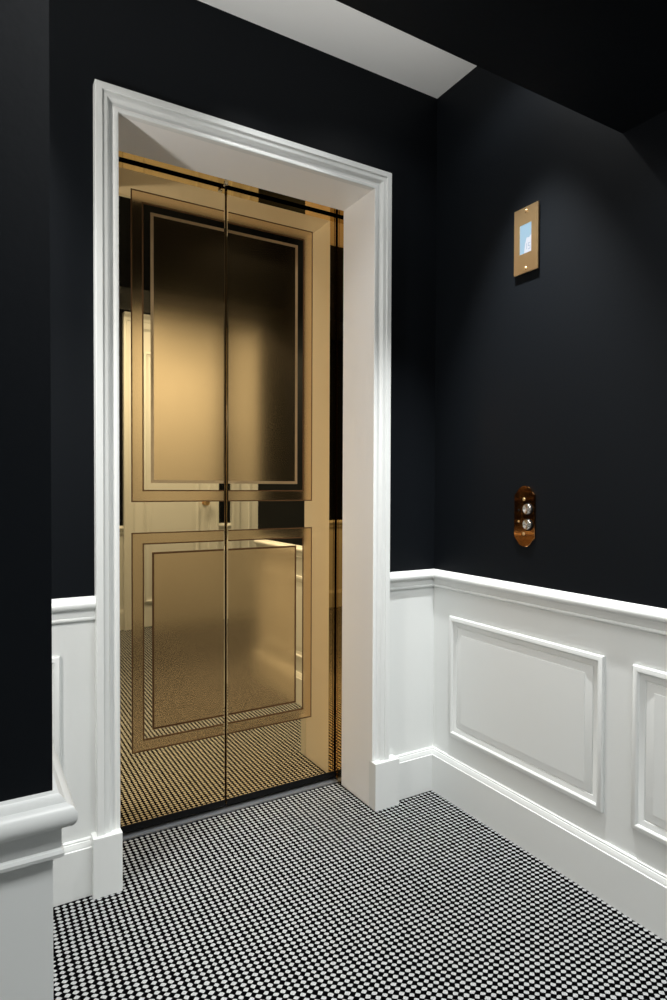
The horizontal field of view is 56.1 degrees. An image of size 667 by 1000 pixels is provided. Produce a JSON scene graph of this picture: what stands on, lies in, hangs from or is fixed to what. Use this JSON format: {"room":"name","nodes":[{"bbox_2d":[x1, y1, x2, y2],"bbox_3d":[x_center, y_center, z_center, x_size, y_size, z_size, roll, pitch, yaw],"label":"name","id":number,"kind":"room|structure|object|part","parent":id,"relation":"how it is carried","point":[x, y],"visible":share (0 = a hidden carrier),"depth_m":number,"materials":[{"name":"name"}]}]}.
{"room":"elevator lobby","nodes":[
{"label":"elevator lobby","id":0,"kind":"room"},
{"bbox_2d":[49,0,436,842],"bbox_3d":[-0.730,-0.194,1.786,2.761,2.557,0.187,0,1,-31],"label":"wall","id":1,"kind":"structure","parent":0,"point":[196,55],"depth_m":1.89,"materials":[{"name":"black paint"}]},
{"bbox_2d":[52,656,60,763],"bbox_3d":[-1.096,0.637,1.471,0.840,0.432,0.012,0,1,-31],"label":"trim","id":2,"kind":"structure","parent":1,"relation":"attached to","point":[56,740],"depth_m":1.67,"materials":[{"name":"white wood"}]},
{"bbox_2d":[53,836,91,906],"bbox_3d":[-1.081,1.019,1.054,1.397,0.156,0.761,0,1,-31],"label":"baseboard","id":3,"kind":"structure","parent":1,"relation":"attached to","point":[72,872],"depth_m":1.70,"materials":[{"name":"white wood"}]},
{"bbox_2d":[52,596,95,623],"bbox_3d":[-1.073,0.308,1.044,1.409,0.066,0.761,0,1,-31],"label":"trim","id":4,"kind":"structure","parent":1,"relation":"attached to","point":[74,609],"depth_m":1.69,"materials":[{"name":"white wood"}]},
{"bbox_2d":[91,828,122,899],"bbox_3d":[-0.629,1.004,1.738,0.077,0.165,0.042,0,1,-31],"label":"trim","id":5,"kind":"structure","parent":1,"relation":"attached to","point":[107,849],"depth_m":1.72,"materials":[{"name":"white wood"}]},
{"bbox_2d":[119,157,224,832],"bbox_3d":[-0.565,-0.046,2.069,0.426,2.228,0.030,0,1,-31],"label":"elevator door","id":6,"kind":"structure","parent":1,"relation":"in","point":[172,223],"depth_m":2.07,"materials":[{"name":"gold metal"}]},
{"bbox_3d":[-0.484,0.461,2.111,0.239,0.570,0.001,0,1,-31],"label":"satin panel","id":7,"kind":"part","parent":6,"relation":"part of","materials":[{"name":"gold metal"}]},
{"bbox_3d":[-0.480,-0.492,2.094,0.239,0.852,0.001,0,1,-31],"label":"satin panel","id":8,"kind":"part","parent":6,"relation":"part of","materials":[{"name":"gold metal"}]},
{"bbox_2d":[119,151,343,840],"bbox_3d":[-0.353,0.003,2.169,0.911,2.212,0.082,0,1,-31],"label":"frame","id":9,"kind":"object","parent":1,"relation":"attached to","point":[236,806],"visible":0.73,"depth_m":2.35,"materials":[{"name":"gold metal"}]},
{"bbox_3d":[-0.363,1.092,2.199,0.851,0.034,0.058,0,1,-31],"label":"sill","id":10,"kind":"part","parent":9,"relation":"part of","materials":[{"name":"silver metal"}]},
{"bbox_2d":[93,79,391,836],"bbox_3d":[-0.229,-0.104,1.957,0.978,2.055,0.032,0,1,-31],"label":"trim","id":11,"kind":"structure","parent":1,"relation":"attached to","point":[106,96],"depth_m":1.74,"materials":[{"name":"white wood"}]},
{"bbox_2d":[114,106,377,805],"bbox_3d":[-0.280,-0.001,2.045,0.875,2.164,0.205,0,1,-31],"label":"trim","id":12,"kind":"structure","parent":1,"relation":"attached to","point":[357,204],"depth_m":2.22,"materials":[{"name":"white paint"}]},
{"bbox_2d":[225,185,337,804],"bbox_3d":[-0.178,-0.049,2.297,0.459,2.228,0.030,0,1,-31],"label":"elevator door","id":13,"kind":"structure","parent":1,"relation":"in","point":[281,256],"depth_m":2.27,"materials":[{"name":"gold metal"}]},
{"bbox_3d":[-0.255,0.459,2.246,0.258,0.570,0.001,0,1,-31],"label":"satin panel","id":14,"kind":"part","parent":13,"relation":"part of","materials":[{"name":"gold metal"}]},
{"bbox_3d":[-0.252,-0.494,2.229,0.258,0.852,0.001,0,1,-31],"label":"satin panel","id":15,"kind":"part","parent":13,"relation":"part of","materials":[{"name":"gold metal"}]},
{"bbox_2d":[369,754,398,811],"bbox_3d":[0.179,0.998,2.214,0.102,0.165,0.042,0,1,-31],"label":"trim","id":16,"kind":"structure","parent":1,"relation":"attached to","point":[383,775],"depth_m":2.19,"materials":[{"name":"white wood"}]},
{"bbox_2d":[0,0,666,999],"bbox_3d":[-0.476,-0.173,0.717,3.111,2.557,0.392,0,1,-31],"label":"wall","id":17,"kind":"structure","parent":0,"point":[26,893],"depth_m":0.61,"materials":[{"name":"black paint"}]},
{"bbox_2d":[0,741,77,873],"bbox_3d":[-1.088,0.320,0.366,1.694,0.066,0.432,0,1,-31],"label":"trim","id":18,"kind":"structure","parent":17,"relation":"attached to","point":[31,826],"depth_m":0.60,"materials":[{"name":"white wood"}]},
{"bbox_2d":[198,0,475,97],"bbox_3d":[0.453,-1.490,0.789,5.000,0.080,3.110,0,1,-31],"label":"ceiling","id":19,"kind":"structure","parent":0,"point":[334,28],"depth_m":2.00,"materials":[{"name":"white paint"}]},
{"bbox_2d":[53,782,666,999],"bbox_3d":[0.443,1.147,0.837,5.000,0.080,3.110,0,1,-31],"label":"floor","id":20,"kind":"structure","parent":0,"point":[319,893],"depth_m":1.63,"materials":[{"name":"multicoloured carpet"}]},
{"bbox_2d":[433,66,666,874],"bbox_3d":[0.735,-0.190,1.873,0.150,2.557,1.152,0,1,-31],"label":"wall","id":21,"kind":"structure","parent":0,"point":[551,378],"depth_m":1.86,"materials":[{"name":"black paint"}]},
{"bbox_2d":[514,486,535,546],"bbox_3d":[0.594,0.051,1.954,0.014,0.191,0.083,0,1,-31],"label":"plate","id":22,"kind":"object","parent":21,"relation":"attached to","point":[525,498],"visible":1,"depth_m":1.95,"materials":[{"name":"brown metal"}]},
{"bbox_2d":[514,201,539,276],"bbox_3d":[0.598,-0.805,1.939,0.012,0.202,0.096,0,1,-31],"label":"display","id":23,"kind":"object","parent":21,"relation":"attached to","point":[526,219],"visible":1,"depth_m":1.94,"materials":[{"name":"gold metal"}]},
{"bbox_2d":[449,616,605,812],"bbox_3d":[0.579,0.638,1.988,0.012,0.432,0.631,0,1,-31],"label":"wainscot panel","id":24,"kind":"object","parent":21,"relation":"attached to","point":[535,706],"depth_m":1.94,"materials":[{"name":"white wood"}]},
{"bbox_2d":[390,569,666,635],"bbox_3d":[0.642,0.300,1.816,0.225,0.066,1.211,-1,1,-38],"label":"trim","id":25,"kind":"structure","parent":21,"relation":"attached to","point":[651,619],"depth_m":1.88,"materials":[{"name":"white wood"}]},
{"bbox_2d":[396,746,666,941],"bbox_3d":[0.655,1.011,1.840,0.187,0.156,1.204,-1,1,-38],"label":"baseboard","id":26,"kind":"structure","parent":21,"relation":"attached to","point":[633,887],"depth_m":1.87,"materials":[{"name":"white wood"}]},
{"bbox_2d":[631,664,666,845],"bbox_3d":[0.845,0.647,1.537,0.012,0.432,0.245,0,1,-31],"label":"trim","id":27,"kind":"structure","parent":21,"relation":"attached to","point":[649,696],"depth_m":1.60,"materials":[{"name":"white wood"}]}
]}

